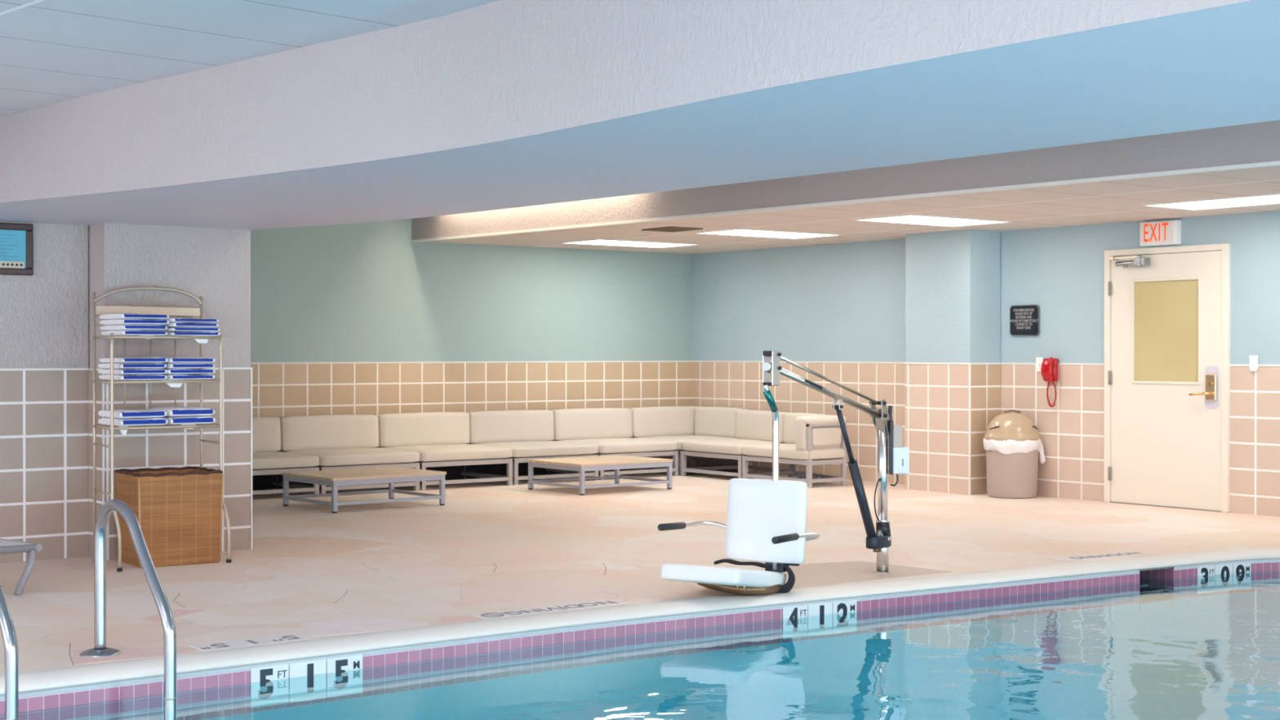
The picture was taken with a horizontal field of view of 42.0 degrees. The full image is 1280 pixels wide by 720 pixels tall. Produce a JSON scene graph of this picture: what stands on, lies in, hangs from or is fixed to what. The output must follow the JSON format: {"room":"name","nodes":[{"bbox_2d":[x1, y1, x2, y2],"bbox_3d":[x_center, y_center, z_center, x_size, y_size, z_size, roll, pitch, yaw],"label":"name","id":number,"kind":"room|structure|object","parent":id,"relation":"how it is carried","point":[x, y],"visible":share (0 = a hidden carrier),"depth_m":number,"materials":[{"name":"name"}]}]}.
{"room":"indoor swimming pool","nodes":[
{"label":"indoor swimming pool","id":0,"kind":"room"},
{"bbox_2d":[0,221,88,563],"bbox_3d":[-6.771,-0.061,8.269,8.030,2.750,0.204,0,0,-37],"label":"wall","id":1,"kind":"structure","parent":0,"point":[44,375],"depth_m":10.46,"materials":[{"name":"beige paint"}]},
{"bbox_2d":[0,222,33,275],"bbox_3d":[-4.024,-0.686,10.213,0.600,0.320,0.022,0,0,-37],"label":"framed notice","id":2,"kind":"object","parent":1,"relation":"attached to","point":[16,240],"visible":1,"depth_m":10.33,"materials":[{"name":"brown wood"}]},
{"bbox_2d":[88,222,253,559],"bbox_3d":[-3.095,-0.214,10.888,0.997,3.030,0.471,0,0,-37],"label":"wall pillar","id":3,"kind":"structure","parent":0,"point":[213,264],"depth_m":10.72,"materials":[{"name":"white paint"}]},
{"bbox_2d":[0,0,497,116],"bbox_3d":[-2.601,-1.358,2.737,8.000,0.001,13.650,0,0,-37],"label":"ceiling","id":4,"kind":"structure","parent":0,"point":[52,51],"depth_m":7.04,"materials":[{"name":"paint"}]},
{"bbox_2d":[250,218,691,469],"bbox_3d":[-2.460,-0.244,16.834,7.550,3.030,0.160,0,0,-37],"label":"wall","id":5,"kind":"structure","parent":0,"point":[353,318],"depth_m":17.15,"materials":[{"name":"green paint"}]},
{"bbox_2d":[410,120,1279,242],"bbox_3d":[3.609,-1.439,10.111,0.112,0.572,17.948,0,0,-41],"label":"ceiling beam","id":6,"kind":"structure","parent":5,"relation":"attached to","point":[1257,144],"depth_m":11.93,"materials":[{"name":"paint"}]},
{"bbox_2d":[0,0,1279,230],"bbox_3d":[1.049,-1.267,5.545,2.476,0.870,13.865,0,0,-42],"label":"ceiling","id":7,"kind":"structure","parent":0,"point":[498,104],"depth_m":6.33,"materials":[{"name":"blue paint"}]},
{"bbox_2d":[0,466,1279,674],"bbox_3d":[-0.536,1.271,6.995,16.420,0.004,17.920,0,0,-37],"label":"floor","id":8,"kind":"structure","parent":0,"point":[310,570],"depth_m":10.85,"materials":[{"name":"concrete"}]},
{"bbox_2d":[0,582,18,719],"bbox_3d":[-2.617,1.430,6.554,0.170,1.677,0.839,0,0,-37],"label":"pool handrail","id":9,"kind":"object","parent":8,"relation":"attached to","point":[8,633],"visible":1,"depth_m":6.24,"materials":[{"name":"metal"}]},
{"bbox_2d":[0,537,42,595],"bbox_3d":[-4.096,1.120,8.521,0.660,0.297,1.892,0,0,41],"label":"chaise","id":10,"kind":"object","parent":8,"relation":"on","point":[6,546],"visible":1,"depth_m":8.96,"materials":[{"name":"plastic"}]},
{"bbox_2d":[79,498,177,719],"bbox_3d":[-2.127,1.428,6.926,0.170,1.677,0.839,0,0,-37],"label":"pool handrail","id":11,"kind":"object","parent":8,"relation":"on","point":[100,650],"visible":1,"depth_m":6.88,"materials":[{"name":"metal"}]},
{"bbox_2d":[92,286,231,572],"bbox_3d":[-2.959,0.396,10.294,0.744,1.716,0.517,0,0,-37],"label":"towel rack","id":12,"kind":"object","parent":8,"relation":"on","point":[173,311],"visible":0.77,"depth_m":10.30,"materials":[{"name":"beige metal"}]},
{"bbox_2d":[97,417,168,435],"bbox_3d":[-3.106,0.400,10.205,0.294,0.099,0.399,0,0,-37],"label":"folded towel","id":13,"kind":"object","parent":12,"relation":"on","point":[126,422],"visible":0.79,"depth_m":10.06,"materials":[{"name":"white fabric"}]},
{"bbox_2d":[97,408,166,418],"bbox_3d":[-3.107,0.328,10.204,0.291,0.048,0.391,0,0,-36],"label":"folded towel","id":14,"kind":"object","parent":13,"relation":"on","point":[118,413],"visible":0.96,"depth_m":10.08,"materials":[{"name":"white fabric"}]},
{"bbox_2d":[98,374,167,380],"bbox_3d":[-3.106,0.105,10.206,0.276,0.035,0.403,0,0,-37],"label":"folded towel","id":15,"kind":"object","parent":12,"relation":"on","point":[117,377],"visible":0.88,"depth_m":10.07,"materials":[{"name":"white fabric"}]},
{"bbox_2d":[97,368,167,374],"bbox_3d":[-3.108,0.070,10.205,0.285,0.036,0.394,0,0,-38],"label":"folded towel","id":16,"kind":"object","parent":15,"relation":"on","point":[116,371],"visible":0.86,"depth_m":10.07,"materials":[{"name":"white fabric"}]},
{"bbox_2d":[97,363,166,368],"bbox_3d":[-3.111,0.035,10.206,0.278,0.036,0.412,0,0,-37],"label":"folded towel","id":17,"kind":"object","parent":16,"relation":"on","point":[116,366],"visible":0.91,"depth_m":10.06,"materials":[{"name":"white fabric"}]},
{"bbox_2d":[99,356,167,363],"bbox_3d":[-3.101,0.000,10.200,0.280,0.036,0.406,0,0,-37],"label":"folded towel","id":18,"kind":"object","parent":17,"relation":"on","point":[141,359],"visible":0.96,"depth_m":10.06,"materials":[{"name":"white fabric"}]},
{"bbox_2d":[101,329,167,339],"bbox_3d":[-3.096,-0.154,10.209,0.278,0.056,0.395,0,0,-37],"label":"folded towel","id":19,"kind":"object","parent":12,"relation":"on","point":[122,332],"visible":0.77,"depth_m":10.07,"materials":[{"name":"white fabric"}]},
{"bbox_2d":[100,324,167,330],"bbox_3d":[-3.097,-0.198,10.202,0.280,0.034,0.397,0,0,-38],"label":"folded towel","id":20,"kind":"object","parent":19,"relation":"on","point":[110,327],"visible":0.9,"depth_m":10.07,"materials":[{"name":"white fabric"}]},
{"bbox_2d":[99,319,168,324],"bbox_3d":[-3.098,-0.231,10.207,0.291,0.033,0.391,0,0,-37],"label":"folded towel","id":21,"kind":"object","parent":20,"relation":"on","point":[113,322],"visible":0.92,"depth_m":10.07,"materials":[{"name":"white fabric"}]},
{"bbox_2d":[99,313,168,319],"bbox_3d":[-3.097,-0.265,10.213,0.298,0.035,0.396,0,0,-37],"label":"folded towel","id":22,"kind":"object","parent":21,"relation":"on","point":[111,316],"visible":0.86,"depth_m":10.08,"materials":[{"name":"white fabric"}]},
{"bbox_2d":[93,423,220,430],"bbox_3d":[-2.986,0.409,10.331,0.741,0.017,0.422,0,0,-37],"label":"shelf","id":23,"kind":"object","parent":12,"relation":"attached to","point":[111,427],"depth_m":10.18,"materials":[{"name":"beige metal"}]},
{"bbox_2d":[93,379,220,383],"bbox_3d":[-2.986,0.132,10.330,0.741,0.017,0.422,0,0,-37],"label":"shelf","id":24,"kind":"object","parent":12,"relation":"attached to","point":[104,381],"depth_m":10.15,"materials":[{"name":"beige metal"}]},
{"bbox_2d":[93,335,220,339],"bbox_3d":[-2.986,-0.138,10.329,0.741,0.017,0.422,0,0,-37],"label":"shelf","id":25,"kind":"object","parent":12,"relation":"attached to","point":[135,337],"depth_m":10.15,"materials":[{"name":"beige metal"}]},
{"bbox_2d":[159,415,215,429],"bbox_3d":[-2.861,0.385,10.396,0.281,0.079,0.401,0,0,-37],"label":"folded towel","id":26,"kind":"object","parent":12,"relation":"on","point":[202,420],"visible":0.65,"depth_m":10.25,"materials":[{"name":"white fabric"}]},
{"bbox_2d":[150,406,214,416],"bbox_3d":[-2.860,0.320,10.386,0.281,0.053,0.390,0,0,-38],"label":"folded towel","id":27,"kind":"object","parent":26,"relation":"on","point":[171,411],"visible":0.89,"depth_m":10.25,"materials":[{"name":"white fabric"}]},
{"bbox_2d":[160,373,214,387],"bbox_3d":[-2.883,0.128,10.377,0.323,0.080,0.408,0,0,-37],"label":"folded towel","id":28,"kind":"object","parent":12,"relation":"on","point":[183,376],"visible":0.78,"depth_m":10.22,"materials":[{"name":"white fabric"}]},
{"bbox_2d":[159,368,215,374],"bbox_3d":[-2.866,0.070,10.385,0.296,0.036,0.400,0,0,-37],"label":"folded towel","id":29,"kind":"object","parent":28,"relation":"on","point":[170,371],"visible":0.69,"depth_m":10.22,"materials":[{"name":"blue fabric"}]},
{"bbox_2d":[160,363,214,368],"bbox_3d":[-2.861,0.035,10.386,0.288,0.035,0.412,0,0,-37],"label":"folded towel","id":30,"kind":"object","parent":29,"relation":"on","point":[169,366],"visible":0.74,"depth_m":10.22,"materials":[{"name":"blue fabric"}]},
{"bbox_2d":[160,357,215,363],"bbox_3d":[-2.862,0.001,10.383,0.284,0.034,0.409,0,0,-36],"label":"folded towel","id":31,"kind":"object","parent":30,"relation":"on","point":[170,360],"visible":0.82,"depth_m":10.23,"materials":[{"name":"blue fabric"}]},
{"bbox_2d":[159,331,220,343],"bbox_3d":[-2.841,-0.140,10.395,0.298,0.075,0.413,0,0,-37],"label":"folded towel","id":32,"kind":"object","parent":12,"relation":"on","point":[198,333],"visible":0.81,"depth_m":10.26,"materials":[{"name":"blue fabric"}]},
{"bbox_2d":[161,327,220,332],"bbox_3d":[-2.843,-0.190,10.397,0.306,0.029,0.402,0,0,-38],"label":"folded towel","id":33,"kind":"object","parent":32,"relation":"on","point":[169,329],"visible":0.83,"depth_m":10.24,"materials":[{"name":"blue fabric"}]},
{"bbox_2d":[158,322,218,327],"bbox_3d":[-2.843,-0.217,10.394,0.292,0.029,0.403,0,0,-38],"label":"folded towel","id":34,"kind":"object","parent":33,"relation":"on","point":[170,324],"visible":0.7,"depth_m":10.24,"materials":[{"name":"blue fabric"}]},
{"bbox_2d":[159,317,218,323],"bbox_3d":[-2.850,-0.245,10.404,0.294,0.029,0.412,0,0,-37],"label":"folded towel","id":35,"kind":"object","parent":34,"relation":"on","point":[172,319],"visible":0.76,"depth_m":10.24,"materials":[{"name":"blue fabric"}]},
{"bbox_2d":[114,466,223,568],"bbox_3d":[-2.929,0.967,10.356,0.536,0.572,0.484,0,0,-35],"label":"wicker hamper","id":36,"kind":"object","parent":8,"relation":"on","point":[178,511],"visible":0.96,"depth_m":10.19,"materials":[{"name":"wicker"}]},
{"bbox_2d":[189,633,314,651],"bbox_3d":[-1.739,1.265,7.477,0.523,0.005,0.167,0,0,-37],"label":"marker","id":37,"kind":"object","parent":8,"relation":"on","point":[294,637],"visible":1,"depth_m":7.47,"materials":[{"name":"white tile"}]},
{"bbox_2d":[252,417,319,494],"bbox_3d":[-3.589,0.881,15.122,1.035,0.697,0.998,0,0,-37],"label":"module","id":38,"kind":"object","parent":8,"relation":"on","point":[268,462],"visible":0.38,"depth_m":15.22,"materials":[{"name":"fabric"}]},
{"bbox_2d":[252,417,280,452],"bbox_3d":[-3.829,0.704,15.437,1.032,0.345,0.182,0,-3,-37],"label":"cushion","id":39,"kind":"object","parent":38,"relation":"on","point":[266,431],"depth_m":15.58,"materials":[{"name":"fabric"}]},
{"bbox_2d":[252,451,319,470],"bbox_3d":[-3.587,0.915,15.120,1.035,0.125,0.992,0,0,-37],"label":"seat cushion","id":40,"kind":"object","parent":38,"relation":"on","point":[261,460],"depth_m":14.89,"materials":[{"name":"fabric"}]},
{"bbox_2d":[275,414,419,493],"bbox_3d":[-2.764,0.878,15.747,1.035,0.697,0.998,0,0,-37],"label":"module","id":41,"kind":"object","parent":8,"relation":"on","point":[340,442],"visible":0.79,"depth_m":15.78,"materials":[{"name":"fabric"}]},
{"bbox_2d":[279,414,378,451],"bbox_3d":[-3.004,0.701,16.063,1.032,0.345,0.182,0,-3,-37],"label":"cushion","id":42,"kind":"object","parent":41,"relation":"on","point":[321,432],"depth_m":15.97,"materials":[{"name":"fabric"}]},
{"bbox_2d":[279,447,419,466],"bbox_3d":[-2.763,0.912,15.745,1.035,0.125,0.992,0,0,-37],"label":"seat cushion","id":43,"kind":"object","parent":41,"relation":"on","point":[328,456],"depth_m":15.46,"materials":[{"name":"fabric"}]},
{"bbox_2d":[281,466,446,513],"bbox_3d":[-2.337,1.093,14.130,1.104,0.284,0.844,0,0,-41],"label":"coffee table","id":44,"kind":"object","parent":8,"relation":"on","point":[390,475],"visible":1,"depth_m":13.94,"materials":[{"name":"beige wood"}]},
{"bbox_2d":[374,412,512,490],"bbox_3d":[-1.940,0.875,16.372,1.035,0.697,0.998,0,0,-37],"label":"module","id":45,"kind":"object","parent":8,"relation":"on","point":[441,439],"visible":0.82,"depth_m":16.41,"materials":[{"name":"fabric"}]},
{"bbox_2d":[377,412,470,447],"bbox_3d":[-2.179,0.698,16.688,1.032,0.345,0.182,0,-3,-37],"label":"cushion","id":46,"kind":"object","parent":45,"relation":"on","point":[417,428],"depth_m":16.59,"materials":[{"name":"fabric"}]},
{"bbox_2d":[375,444,512,462],"bbox_3d":[-1.938,0.909,16.370,1.035,0.125,0.992,0,0,-37],"label":"seat cushion","id":47,"kind":"object","parent":45,"relation":"on","point":[428,452],"depth_m":16.08,"materials":[{"name":"fabric"}]},
{"bbox_2d":[463,409,598,484],"bbox_3d":[-1.115,0.872,16.998,1.035,0.697,0.998,0,0,-37],"label":"module","id":48,"kind":"object","parent":8,"relation":"on","point":[530,433],"visible":0.77,"depth_m":17.07,"materials":[{"name":"fabric"}]},
{"bbox_2d":[467,409,554,444],"bbox_3d":[-1.355,0.695,17.313,1.032,0.345,0.182,0,-3,-37],"label":"cushion","id":49,"kind":"object","parent":48,"relation":"on","point":[514,425],"depth_m":17.22,"materials":[{"name":"fabric"}]},
{"bbox_2d":[470,440,598,457],"bbox_3d":[-1.113,0.906,16.995,1.035,0.125,0.992,0,0,-37],"label":"seat cushion","id":50,"kind":"object","parent":48,"relation":"on","point":[521,449],"depth_m":16.70,"materials":[{"name":"fabric"}]},
{"bbox_2d":[471,600,626,619],"bbox_3d":[-0.454,1.259,8.434,0.848,0.008,0.145,0,0,-37],"label":"marker","id":51,"kind":"object","parent":8,"relation":"on","point":[604,602],"visible":1,"depth_m":8.42,"materials":[{"name":"white tile"}]},
{"bbox_2d":[526,454,673,495],"bbox_3d":[-0.377,1.084,15.798,1.104,0.284,0.844,0,0,-39],"label":"coffee table","id":52,"kind":"object","parent":8,"relation":"on","point":[617,462],"visible":1,"depth_m":15.64,"materials":[{"name":"beige wood"}]},
{"bbox_2d":[548,408,678,479],"bbox_3d":[-0.290,0.869,17.623,1.035,0.697,0.998,0,0,-37],"label":"module","id":53,"kind":"object","parent":8,"relation":"on","point":[611,429],"visible":0.77,"depth_m":17.64,"materials":[{"name":"fabric"}]},
{"bbox_2d":[551,408,632,440],"bbox_3d":[-0.530,0.691,17.938,1.032,0.345,0.182,0,-3,-37],"label":"cushion","id":54,"kind":"object","parent":53,"relation":"on","point":[580,424],"depth_m":17.85,"materials":[{"name":"fabric"}]},
{"bbox_2d":[555,437,678,453],"bbox_3d":[-0.288,0.903,17.621,1.035,0.125,0.992,0,0,-37],"label":"seat cushion","id":55,"kind":"object","parent":53,"relation":"on","point":[606,445],"depth_m":17.34,"materials":[{"name":"fabric"}]},
{"bbox_2d":[0,559,1279,719],"bbox_3d":[0.712,2.155,5.171,13.400,1.750,6.100,0,0,-37],"label":"basin","id":56,"kind":"object","parent":8,"relation":"in","point":[1003,651],"visible":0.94,"depth_m":9.12,"materials":[{"name":"tile"}]},
{"bbox_2d":[250,654,362,708],"bbox_3d":[-1.456,1.407,7.311,0.534,0.173,0.007,0,0,-37],"label":"depth marker","id":57,"kind":"object","parent":56,"relation":"attached to","point":[298,682],"visible":1,"depth_m":7.30,"materials":[{"name":"white tile"}]},
{"bbox_2d":[0,547,1279,695],"bbox_3d":[0.180,1.294,7.577,14.887,0.066,5.019,0,0,-13],"label":"pool coping","id":58,"kind":"object","parent":56,"relation":"on","point":[123,670],"visible":0.98,"depth_m":8.18},
{"bbox_2d":[782,599,856,639],"bbox_3d":[0.973,1.399,8.995,0.500,0.173,0.006,0,0,-32],"label":"depth marker","id":59,"kind":"object","parent":56,"relation":"attached to","point":[833,617],"visible":1,"depth_m":8.99,"materials":[{"name":"white tile"}]},
{"bbox_2d":[1197,561,1250,594],"bbox_3d":[3.731,1.391,10.645,0.476,0.173,0.011,0,0,-28],"label":"depth marker","id":60,"kind":"object","parent":56,"relation":"attached to","point":[1241,567],"visible":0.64,"depth_m":10.64,"materials":[{"name":"white tile"}]},
{"bbox_2d":[626,405,752,475],"bbox_3d":[0.537,0.866,18.246,1.035,0.697,0.992,0,0,-37],"label":"module","id":61,"kind":"object","parent":8,"relation":"on","point":[679,424],"visible":0.56,"depth_m":18.38,"materials":[{"name":"fabric"}]},
{"bbox_2d":[629,405,697,437],"bbox_3d":[0.295,0.688,18.564,1.027,0.345,0.182,0,-3,-37],"label":"cushion","id":62,"kind":"object","parent":61,"relation":"on","point":[679,420],"depth_m":18.43,"materials":[{"name":"fabric"}]},
{"bbox_2d":[632,435,736,450],"bbox_3d":[0.537,0.899,18.246,1.035,0.125,0.992,0,0,-37],"label":"seat cushion","id":63,"kind":"object","parent":61,"relation":"on","point":[679,438],"depth_m":18.09,"materials":[{"name":"fabric"}]},
{"bbox_2d":[693,406,748,437],"bbox_3d":[0.904,0.689,18.417,0.182,0.345,0.772,4,-2,-39],"label":"cushion","id":64,"kind":"object","parent":61,"relation":"on","point":[713,421],"depth_m":18.37,"materials":[{"name":"fabric"}]},
{"bbox_2d":[680,409,792,478],"bbox_3d":[1.080,0.875,17.419,0.929,0.687,0.987,0,0,-37],"label":"module","id":65,"kind":"object","parent":8,"relation":"on","point":[752,427],"visible":0.66,"depth_m":17.36,"materials":[{"name":"fabric"}]},
{"bbox_2d":[681,438,782,454],"bbox_3d":[1.072,0.904,17.413,0.910,0.129,0.987,0,0,-37],"label":"seat cushion","id":66,"kind":"object","parent":65,"relation":"on","point":[716,446],"depth_m":17.18,"materials":[{"name":"fabric"}]},
{"bbox_2d":[734,409,789,443],"bbox_3d":[1.302,0.698,17.584,0.172,0.335,0.985,3,-1,-26],"label":"cushion","id":67,"kind":"object","parent":65,"relation":"on","point":[750,424],"depth_m":17.54,"materials":[{"name":"fabric"}]},
{"bbox_2d":[657,351,909,595],"bbox_3d":[0.829,0.610,9.346,0.774,1.323,1.721,0,0,33],"label":"lift","id":68,"kind":"object","parent":8,"relation":"on","point":[766,518],"visible":1,"depth_m":9.04,"materials":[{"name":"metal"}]},
{"bbox_2d":[742,413,846,488],"bbox_3d":[1.607,0.877,16.559,0.749,0.690,1.027,0,0,-37],"label":"module","id":69,"kind":"object","parent":8,"relation":"on","point":[810,439],"visible":0.97,"depth_m":16.17,"materials":[{"name":"fabric"}]},
{"bbox_2d":[742,443,844,460],"bbox_3d":[1.600,0.908,16.561,0.718,0.129,1.002,0,0,-37],"label":"seat cushion","id":70,"kind":"object","parent":69,"relation":"on","point":[787,451],"depth_m":16.20,"materials":[{"name":"fabric"}]},
{"bbox_2d":[782,413,822,444],"bbox_3d":[1.710,0.702,16.723,0.172,0.335,0.870,3,-1,-24],"label":"cushion","id":71,"kind":"object","parent":69,"relation":"on","point":[789,424],"depth_m":16.92,"materials":[{"name":"fabric"}]},
{"bbox_2d":[795,414,839,450],"bbox_3d":[1.737,0.712,16.198,0.517,0.355,0.162,0,0,-37],"label":"cushion","id":72,"kind":"object","parent":69,"relation":"on","point":[809,436],"depth_m":16.06,"materials":[{"name":"fabric"}]},
{"bbox_2d":[791,473,820,483],"bbox_3d":[1.641,1.175,16.575,0.207,0.088,0.335,0,0,-37],"label":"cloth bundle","id":73,"kind":"object","parent":8,"relation":"on","point":[797,475],"visible":0.48,"depth_m":16.54,"materials":[{"name":"grey fabric"}]},
{"bbox_2d":[982,409,1045,498],"bbox_3d":[3.346,0.839,14.985,0.515,0.783,0.514,0,0,-37],"label":"trash can","id":74,"kind":"object","parent":8,"relation":"on","point":[1012,442],"visible":1,"depth_m":14.80,"materials":[{"name":"beige plastic"}]},
{"bbox_2d":[1048,551,1151,561],"bbox_3d":[2.932,1.250,10.614,0.758,0.005,0.145,0,0,-30],"label":"marker","id":75,"kind":"object","parent":8,"relation":"on","point":[1133,553],"visible":1,"depth_m":10.60,"materials":[{"name":"white tile"}]},
{"bbox_2d":[425,165,1279,253],"bbox_3d":[4.590,-1.199,10.856,3.530,0.060,17.900,0,0,-37],"label":"ceiling","id":76,"kind":"structure","parent":0,"point":[1118,201],"depth_m":13.61,"materials":[{"name":"paint"}]},
{"bbox_2d":[560,239,698,248],"bbox_3d":[-0.102,-1.196,17.137,1.284,0.008,0.664,0,0,-37],"label":"recessed light","id":77,"kind":"object","parent":76,"relation":"in","point":[593,242],"visible":1,"depth_m":17.14,"materials":[{"name":"white plastic"}]},
{"bbox_2d":[641,226,702,232],"bbox_3d":[0.291,-1.184,15.113,0.360,0.012,0.440,0,0,-37],"label":"ceiling vent","id":78,"kind":"object","parent":76,"relation":"in","point":[672,228],"visible":1,"depth_m":15.08,"materials":[{"name":"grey metal"}]},
{"bbox_2d":[694,228,841,239],"bbox_3d":[1.214,-1.189,15.731,1.264,0.008,0.654,0,0,-37],"label":"recessed light","id":79,"kind":"object","parent":76,"relation":"in","point":[737,232],"visible":1,"depth_m":15.72,"materials":[{"name":"white plastic"}]},
{"bbox_2d":[853,213,1010,226],"bbox_3d":[2.486,-1.181,14.154,1.224,0.008,0.664,0,0,-37],"label":"recessed light","id":80,"kind":"object","parent":76,"relation":"in","point":[910,219],"visible":1,"depth_m":14.15,"materials":[{"name":"white plastic"}]},
{"bbox_2d":[1142,193,1279,210],"bbox_3d":[4.460,-1.172,12.344,0.664,0.008,1.274,0,0,-37],"label":"recessed light","id":81,"kind":"object","parent":76,"relation":"in","point":[1265,199],"visible":1,"depth_m":12.44,"materials":[{"name":"white plastic"}]},
{"bbox_2d":[904,229,1000,494],"bbox_3d":[2.924,0.017,15.616,0.419,2.420,0.821,0,0,-37],"label":"wall column","id":82,"kind":"structure","parent":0,"point":[953,364],"depth_m":15.38,"materials":[{"name":"blue paint"}]},
{"bbox_2d":[691,210,1279,516],"bbox_3d":[6.008,-0.220,12.029,0.160,3.030,18.050,0,0,-37],"label":"wall","id":83,"kind":"structure","parent":0,"point":[836,311],"depth_m":15.25,"materials":[{"name":"blue paint"}]},
{"bbox_2d":[1009,304,1039,335],"bbox_3d":[3.506,-0.361,15.188,0.027,0.280,0.336,0,0,-37],"label":"sign","id":84,"kind":"object","parent":83,"relation":"attached to","point":[1024,320],"visible":1,"depth_m":15.17,"materials":[{"name":"metal"}]},
{"bbox_2d":[1035,357,1042,372],"bbox_3d":[3.603,0.042,15.054,0.018,0.132,0.076,0,0,-37],"label":"switch plate","id":85,"kind":"object","parent":83,"relation":"attached to","point":[1038,360],"visible":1,"depth_m":15.06,"materials":[{"name":"white plastic"}]},
{"bbox_2d":[1040,356,1057,407],"bbox_3d":[3.647,0.197,14.910,0.136,0.450,0.176,0,0,-37],"label":"wall phone","id":86,"kind":"object","parent":83,"relation":"attached to","point":[1049,368],"visible":1,"depth_m":14.87,"materials":[{"name":"red plastic"}]},
{"bbox_2d":[1139,219,1181,246],"bbox_3d":[4.372,-1.065,14.010,0.065,0.200,0.370,0,0,-37],"label":"exit sign","id":87,"kind":"object","parent":83,"relation":"attached to","point":[1166,232],"visible":1,"depth_m":13.97,"materials":[{"name":"white plastic"}]},
{"bbox_2d":[1103,243,1230,512],"bbox_3d":[4.422,0.144,14.007,0.280,2.183,1.215,0,0,-37],"label":"door","id":88,"kind":"structure","parent":83,"relation":"in","point":[1166,367],"depth_m":13.97,"materials":[{"name":"beige metal"}]},
{"bbox_2d":[1249,355,1257,371],"bbox_3d":[4.907,0.026,13.333,0.020,0.125,0.076,0,0,-37],"label":"switch plate","id":89,"kind":"object","parent":83,"relation":"attached to","point":[1253,358],"visible":1,"depth_m":13.32,"materials":[{"name":"white plastic"}]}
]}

